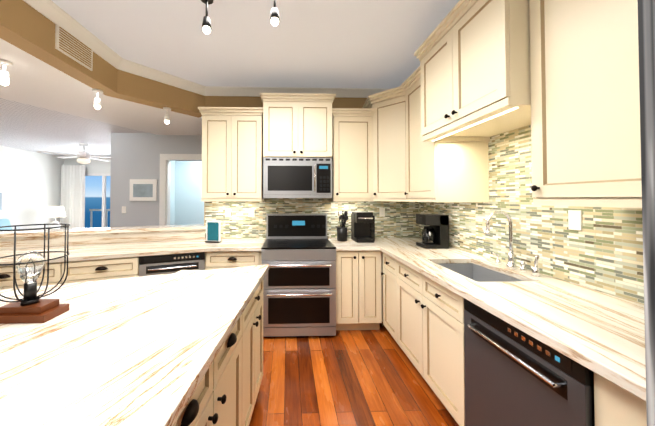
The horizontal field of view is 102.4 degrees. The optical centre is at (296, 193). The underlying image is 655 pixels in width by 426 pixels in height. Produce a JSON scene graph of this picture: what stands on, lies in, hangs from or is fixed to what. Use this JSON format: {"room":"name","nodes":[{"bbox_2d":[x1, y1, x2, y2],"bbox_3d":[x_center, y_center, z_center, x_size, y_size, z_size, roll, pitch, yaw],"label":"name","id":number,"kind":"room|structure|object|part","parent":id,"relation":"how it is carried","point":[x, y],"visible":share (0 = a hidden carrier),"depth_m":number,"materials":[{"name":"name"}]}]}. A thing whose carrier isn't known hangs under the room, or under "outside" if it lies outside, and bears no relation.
{"room":"kitchen","nodes":[
{"label":"kitchen","id":0,"kind":"room"},
{"bbox_2d":[44,206,65,228],"bbox_3d":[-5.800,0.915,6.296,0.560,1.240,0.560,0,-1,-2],"label":"table lamp","id":1,"kind":"object","parent":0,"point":[54,212],"visible":0.35,"depth_m":6.20,"materials":[{"name":"white paint"}]},
{"bbox_2d":[89,209,109,227],"bbox_3d":[-4.748,1.048,7.936,4.000,1.130,1.580,0,-1,-2],"label":"balcony railing","id":2,"kind":"object","parent":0,"point":[91,214],"visible":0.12,"depth_m":8.59,"materials":[{"name":"white metal"}]},
{"bbox_2d":[0,38,201,156],"bbox_3d":[-2.228,-1.067,2.593,7.960,0.080,9.320,0,-1,-2],"label":"ceiling","id":3,"kind":"structure","parent":0,"point":[35,81],"depth_m":3.43,"materials":[{"name":"white paint"}]},
{"bbox_2d":[0,59,12,85],"bbox_3d":[-2.282,-0.942,2.049,0.090,0.189,0.090,0,-1,-2],"label":"ceiling spotlight","id":4,"kind":"object","parent":3,"relation":"attached to","point":[4,78],"visible":1,"depth_m":2.04,"materials":[{"name":"white paint"}]},
{"bbox_2d":[36,143,110,163],"bbox_3d":[-4.267,-0.809,5.314,1.333,0.406,1.274,0,-1,-2],"label":"ceiling fan","id":5,"kind":"object","parent":3,"relation":"hanging from","point":[83,157],"visible":1,"depth_m":5.21,"materials":[{"name":"white paint"}]},
{"bbox_2d":[92,89,102,109],"bbox_3d":[-1.968,-0.933,2.598,0.090,0.189,0.090,0,-1,-2],"label":"ceiling spotlight","id":6,"kind":"object","parent":3,"relation":"attached to","point":[97,102],"visible":1,"depth_m":2.58,"materials":[{"name":"white paint"}]},
{"bbox_2d":[163,107,170,123],"bbox_3d":[-1.533,-0.924,3.111,0.090,0.189,0.090,0,-1,-2],"label":"ceiling spotlight","id":7,"kind":"object","parent":3,"relation":"attached to","point":[166,117],"visible":1,"depth_m":3.09,"materials":[{"name":"white paint"}]},
{"bbox_2d":[0,0,204,117],"bbox_3d":[-1.567,-1.229,0.710,0.950,0.340,5.512,0,-1,-2],"label":"soffit","id":8,"kind":"structure","parent":0,"point":[27,28],"depth_m":2.34,"materials":[{"name":"beige paint"}]},
{"bbox_2d":[55,24,92,70],"bbox_3d":[-1.810,-1.197,2.152,0.025,0.205,0.350,0,-1,-2],"label":"hvac air vent","id":9,"kind":"object","parent":8,"relation":"attached to","point":[72,47],"visible":0.98,"depth_m":2.12,"materials":[{"name":"white"}]},
{"bbox_2d":[0,229,204,249],"bbox_3d":[-2.855,0.955,2.722,3.600,1.040,0.158,0,-1,-22],"label":"wall","id":10,"kind":"structure","parent":0,"point":[59,240],"depth_m":2.92,"materials":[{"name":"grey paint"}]},
{"bbox_2d":[159,154,201,225],"bbox_3d":[-2.119,0.414,4.462,1.750,2.180,0.140,0,-1,-2],"label":"door frame","id":11,"kind":"structure","parent":0,"point":[164,190],"depth_m":4.41,"materials":[{"name":"white paint"}]},
{"bbox_2d":[52,0,459,88],"bbox_3d":[-0.038,-1.423,0.762,3.690,0.050,5.520,0,-1,-2],"label":"ceiling","id":12,"kind":"structure","parent":0,"point":[336,43],"depth_m":2.30,"materials":[{"name":"white paint"}]},
{"bbox_2d":[201,0,212,33],"bbox_3d":[-0.625,-1.250,1.833,0.090,0.259,0.090,0,-1,-2],"label":"light","id":13,"kind":"object","parent":12,"relation":"attached to","point":[206,25],"visible":1,"depth_m":1.82,"materials":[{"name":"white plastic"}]},
{"bbox_2d":[270,0,279,25],"bbox_3d":[-0.142,-1.252,1.747,0.090,0.259,0.090,0,-1,-2],"label":"light","id":14,"kind":"object","parent":12,"relation":"attached to","point":[274,18],"visible":1,"depth_m":1.73,"materials":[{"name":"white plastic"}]},
{"bbox_2d":[0,96,643,304],"bbox_3d":[-2.226,0.047,2.514,7.960,2.850,9.440,0,-1,-2],"label":"wall","id":15,"kind":"structure","parent":0,"point":[30,182],"depth_m":5.61,"materials":[{"name":"grey paint"}]},
{"bbox_2d":[0,189,5,212],"bbox_3d":[-6.153,0.147,5.223,0.025,0.500,0.650,0,-1,-2],"label":"framed picture","id":16,"kind":"object","parent":15,"relation":"attached to","point":[2,199],"visible":0.9,"depth_m":5.49,"materials":[{"name":"white"}]},
{"bbox_2d":[60,165,84,228],"bbox_3d":[-5.866,0.380,6.864,0.600,2.270,0.070,0,-1,-2],"label":"curtain","id":17,"kind":"object","parent":15,"relation":"hanging from","point":[72,201],"visible":0.62,"depth_m":6.87,"materials":[{"name":"white fabric"}]},
{"bbox_2d":[85,173,110,226],"bbox_3d":[-4.747,0.498,7.085,2.650,2.100,0.080,0,-1,-2],"label":"door","id":18,"kind":"structure","parent":15,"relation":"in","point":[103,175],"depth_m":7.05,"materials":[{"name":"white paint"}]},
{"bbox_2d":[0,224,205,237],"bbox_3d":[-2.876,0.416,2.770,3.650,0.040,0.310,0,-1,-22],"label":"ledge","id":19,"kind":"object","parent":15,"relation":"on","point":[53,232],"visible":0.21,"depth_m":2.94,"materials":[{"name":"beige stone"}]},
{"bbox_2d":[129,179,156,200],"bbox_3d":[-2.562,-0.067,4.393,0.440,0.360,0.025,0,-1,-2],"label":"framed picture","id":20,"kind":"object","parent":15,"relation":"attached to","point":[143,189],"visible":0.86,"depth_m":4.38,"materials":[{"name":"white"}]},
{"bbox_2d":[23,0,388,97],"bbox_3d":[-0.097,-1.351,0.698,3.569,0.094,5.401,0,-1,-2],"label":"crown molding","id":21,"kind":"structure","parent":15,"relation":"attached to","point":[52,11],"depth_m":2.88,"materials":[{"name":"white paint"}]},
{"bbox_2d":[200,112,263,200],"bbox_3d":[-0.745,-0.424,3.189,0.690,1.023,0.350,0,-1,-2],"label":"upper cabinet","id":22,"kind":"object","parent":15,"relation":"attached to","point":[232,166],"depth_m":3.02,"materials":[{"name":"beige paint"}]},
{"bbox_2d":[260,96,335,159],"bbox_3d":[0.016,-0.746,3.182,0.790,0.658,0.420,0,-1,-2],"label":"upper cabinet","id":23,"kind":"object","parent":15,"relation":"attached to","point":[290,126],"depth_m":2.98,"materials":[{"name":"beige paint"}]},
{"bbox_2d":[263,157,331,197],"bbox_3d":[0.016,-0.181,3.148,0.784,0.465,0.449,0,-1,-2],"label":"over-the-range microwave","id":24,"kind":"object","parent":23,"relation":"attached to","point":[292,177],"visible":1,"depth_m":2.97,"materials":[{"name":"grey metal"}]},
{"bbox_2d":[205,198,416,237],"bbox_3d":[0.224,0.061,3.386,2.770,1.010,0.002,0,-1,-2],"label":"backsplash","id":25,"kind":"structure","parent":15,"relation":"attached to","point":[399,221],"depth_m":3.38,"materials":[{"name":"tile"}]},
{"bbox_2d":[225,208,230,216],"bbox_3d":[-0.870,0.236,3.345,0.070,0.116,0.008,0,-1,-2],"label":"electrical outlet","id":26,"kind":"object","parent":25,"relation":"attached to","point":[227,212],"visible":1,"depth_m":3.34,"materials":[{"name":"white plastic"}]},
{"bbox_2d":[249,208,253,216],"bbox_3d":[-0.570,0.236,3.353,0.070,0.116,0.008,0,-1,-2],"label":"electrical outlet","id":27,"kind":"object","parent":25,"relation":"attached to","point":[251,212],"visible":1,"depth_m":3.35,"materials":[{"name":"white plastic"}]},
{"bbox_2d":[379,208,384,216],"bbox_3d":[1.119,0.237,3.403,0.070,0.116,0.008,0,-1,-2],"label":"electrical outlet","id":28,"kind":"object","parent":25,"relation":"attached to","point":[381,212],"visible":1,"depth_m":3.40,"materials":[{"name":"white plastic"}]},
{"bbox_2d":[329,112,367,200],"bbox_3d":[0.664,-0.423,3.230,0.470,1.023,0.350,0,-1,-2],"label":"upper cabinet","id":29,"kind":"object","parent":15,"relation":"attached to","point":[350,166],"depth_m":3.06,"materials":[{"name":"beige paint"}]},
{"bbox_2d":[360,80,407,201],"bbox_3d":[1.227,-0.537,3.064,0.778,1.245,0.719,0,-1,-2],"label":"upper cabinet","id":30,"kind":"object","parent":15,"relation":"attached to","point":[387,110],"depth_m":2.94,"materials":[{"name":"beige paint"}]},
{"bbox_3d":[1.053,-0.507,2.909,0.442,1.102,0.054,-1,-1,43],"label":"cab corner door","id":31,"kind":"part","parent":30,"relation":"part of","materials":[{"name":"beige paint"}]},
{"bbox_2d":[408,80,488,201],"bbox_3d":[1.400,-0.520,2.503,0.467,1.193,0.544,0,-1,-2],"label":"upper cabinet","id":32,"kind":"object","parent":15,"relation":"attached to","point":[436,172],"depth_m":2.23,"materials":[{"name":"beige paint"}]},
{"bbox_2d":[416,0,527,143],"bbox_3d":[1.361,-0.816,1.795,0.587,0.730,0.874,0,-1,-2],"label":"upper cabinet","id":33,"kind":"object","parent":15,"relation":"attached to","point":[472,75],"depth_m":1.64,"materials":[{"name":"beige paint"}]},
{"bbox_2d":[417,125,643,303],"bbox_3d":[1.648,0.004,2.064,0.002,1.080,2.670,0,-1,-2],"label":"backsplash","id":34,"kind":"structure","parent":15,"relation":"attached to","point":[602,251],"depth_m":1.78,"materials":[{"name":"tile"}]},
{"bbox_2d":[568,210,581,230],"bbox_3d":[1.657,0.156,1.556,0.008,0.116,0.070,0,-1,-2],"label":"electrical outlet","id":35,"kind":"object","parent":34,"relation":"attached to","point":[574,219],"visible":1,"depth_m":1.55,"materials":[{"name":"white plastic"}]},
{"bbox_2d":[524,0,641,207],"bbox_3d":[1.445,-0.546,0.972,0.467,1.193,0.760,0,-1,-2],"label":"upper cabinet","id":36,"kind":"object","parent":15,"relation":"attached to","point":[560,78],"depth_m":1.11,"materials":[{"name":"beige paint"}]},
{"bbox_2d":[249,322,458,425],"bbox_3d":[-2.186,1.496,2.491,8.400,0.050,9.800,0,-1,-2],"label":"floor","id":37,"kind":"structure","parent":0,"point":[358,378],"depth_m":2.00,"materials":[{"name":"brown wood"}]},
{"bbox_2d":[139,252,204,276],"bbox_3d":[-1.312,1.039,2.830,0.584,0.876,0.616,0,-1,-22],"label":"dishwasher","id":38,"kind":"object","parent":37,"relation":"on","point":[161,264],"visible":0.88,"depth_m":2.57,"materials":[{"name":"grey metal"}]},
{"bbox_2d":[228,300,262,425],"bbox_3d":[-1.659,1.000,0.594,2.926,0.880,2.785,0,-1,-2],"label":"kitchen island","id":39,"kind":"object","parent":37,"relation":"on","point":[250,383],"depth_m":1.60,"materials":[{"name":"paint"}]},
{"bbox_2d":[0,264,267,425],"bbox_3d":[-1.668,0.539,0.581,3.006,0.040,2.819,0,-1,-2],"label":"island countertop","id":40,"kind":"structure","parent":39,"relation":"on","point":[163,349],"depth_m":0.93,"materials":[{"name":"white stone"}]},
{"bbox_2d":[0,223,69,323],"bbox_3d":[-1.145,0.334,1.131,0.256,0.388,0.256,0,-1,-2],"label":"lamp","id":41,"kind":"object","parent":40,"relation":"on","point":[31,306],"visible":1,"depth_m":1.10,"materials":[{"name":"brown wood"}]},
{"bbox_2d":[256,240,264,264],"bbox_3d":[-0.659,1.041,3.038,0.584,0.880,0.607,0,-1,-2],"label":"base cabinet","id":42,"kind":"object","parent":37,"relation":"on","point":[258,262],"depth_m":2.77,"materials":[{"name":"beige paint"}]},
{"bbox_2d":[0,238,265,289],"bbox_3d":[-2.427,0.569,2.359,4.159,0.040,1.875,0,-1,-2],"label":"countertop","id":43,"kind":"structure","parent":42,"relation":"on","point":[97,262],"depth_m":2.48,"materials":[{"name":"beige stone"}]},
{"bbox_2d":[205,220,220,242],"bbox_3d":[-0.962,0.435,3.045,0.170,0.250,0.070,0,-1,10],"label":"picture frame","id":44,"kind":"object","parent":43,"relation":"on","point":[212,231],"visible":1,"depth_m":3.04,"materials":[{"name":"white paint"}]},
{"bbox_2d":[261,213,335,336],"bbox_3d":[0.021,0.862,2.984,0.768,1.235,0.745,0,-1,-2],"label":"range","id":45,"kind":"object","parent":37,"relation":"on","point":[298,253],"visible":0.98,"depth_m":2.67,"materials":[{"name":"silver metal"}]},
{"bbox_2d":[336,256,359,329],"bbox_3d":[0.529,1.041,3.073,0.249,0.880,0.607,0,-1,-2],"label":"base cabinet","id":46,"kind":"object","parent":37,"relation":"on","point":[347,282],"depth_m":2.78,"materials":[{"name":"beige paint"}]},
{"bbox_2d":[360,280,379,329],"bbox_3d":[0.778,1.041,3.081,0.250,0.880,0.607,0,-1,-2],"label":"base cabinet","id":47,"kind":"object","parent":37,"relation":"on","point":[369,306],"depth_m":2.78,"materials":[{"name":"beige paint"}]},
{"bbox_2d":[380,304,395,340],"bbox_3d":[1.274,1.033,2.585,0.712,0.880,0.356,0,-1,-2],"label":"base cabinet","id":48,"kind":"object","parent":37,"relation":"on","point":[389,321],"depth_m":2.63,"materials":[{"name":"beige paint"}]},
{"bbox_2d":[396,320,464,425],"bbox_3d":[1.293,1.022,1.949,0.712,0.880,0.916,0,-1,-2],"label":"base cabinet","id":49,"kind":"object","parent":37,"relation":"on","point":[450,396],"depth_m":1.80,"materials":[{"name":"beige paint"}]},
{"bbox_2d":[328,238,646,425],"bbox_3d":[1.043,0.562,1.961,1.211,0.040,2.877,0,-1,-2],"label":"countertop","id":50,"kind":"structure","parent":49,"relation":"on","point":[604,333],"depth_m":1.43,"materials":[{"name":"beige stone"}]},
{"bbox_2d":[337,211,347,240],"bbox_3d":[0.561,0.382,3.170,0.142,0.360,0.161,0,-1,-2],"label":"utensil crock","id":51,"kind":"object","parent":50,"relation":"on","point":[342,232],"visible":1,"depth_m":3.12,"materials":[{"name":"black ceramic"}]},
{"bbox_2d":[351,211,374,242],"bbox_3d":[0.819,0.389,3.145,0.245,0.345,0.291,0,-1,-2],"label":"toaster","id":52,"kind":"object","parent":50,"relation":"on","point":[362,226],"visible":1,"depth_m":3.13,"materials":[{"name":"black plastic"}]},
{"bbox_2d":[416,214,448,248],"bbox_3d":[1.427,0.385,2.757,0.244,0.340,0.200,0,-1,-2],"label":"coffee maker","id":53,"kind":"object","parent":50,"relation":"on","point":[435,234],"visible":1,"depth_m":2.66,"materials":[{"name":"black plastic"}]},
{"bbox_2d":[444,260,519,279],"bbox_3d":[1.303,0.678,1.908,0.420,0.216,0.620,0,-1,-2],"label":"sink","id":54,"kind":"object","parent":50,"relation":"in","point":[477,271],"depth_m":2.16,"materials":[{"name":"grey metal"}]},
{"bbox_2d":[485,210,540,276],"bbox_3d":[1.488,0.329,1.865,0.218,0.421,0.368,0,-1,-2],"label":"faucet","id":55,"kind":"object","parent":50,"relation":"on","point":[510,264],"visible":1,"depth_m":1.90,"materials":[{"name":"silver metal"}]},
{"bbox_2d":[464,298,594,425],"bbox_3d":[1.231,1.011,1.179,0.616,0.876,0.604,0,-1,-2],"label":"dishwasher","id":56,"kind":"object","parent":37,"relation":"on","point":[514,376],"visible":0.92,"depth_m":1.13,"materials":[{"name":"grey metal"}]},
{"bbox_2d":[637,0,654,425],"bbox_3d":[0.935,0.529,-0.056,0.912,1.800,0.932,0,-1,-2],"label":"fridge","id":57,"kind":"object","parent":37,"relation":"on","point":[646,27],"visible":1,"depth_m":0.40,"materials":[{"name":"grey metal"}]},
{"bbox_3d":[-5.612,1.075,4.498,0.970,0.860,2.200,0,-1,-2],"label":"sofa","id":58,"kind":"object","parent":37,"relation":"on","visible":0},
{"bbox_2d":[0,219,11,229],"bbox_3d":[-5.743,0.714,5.051,0.140,0.460,0.460,-16,0,-5],"label":"pillow","id":59,"kind":"object","parent":58,"relation":"on","point":[4,222],"visible":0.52,"depth_m":5.15,"materials":[{"name":"blue fabric"}]},
{"label":"outside","id":60,"kind":"structure","parent":0,"visible":0},
{"bbox_2d":[85,176,110,227],"bbox_3d":[-5.218,0.353,10.335,12.000,5.500,0.020,0,-1,-2],"label":"sky","id":61,"kind":"structure","parent":60,"point":[93,192],"depth_m":10.25,"materials":[{"name":"blue"}]}
]}

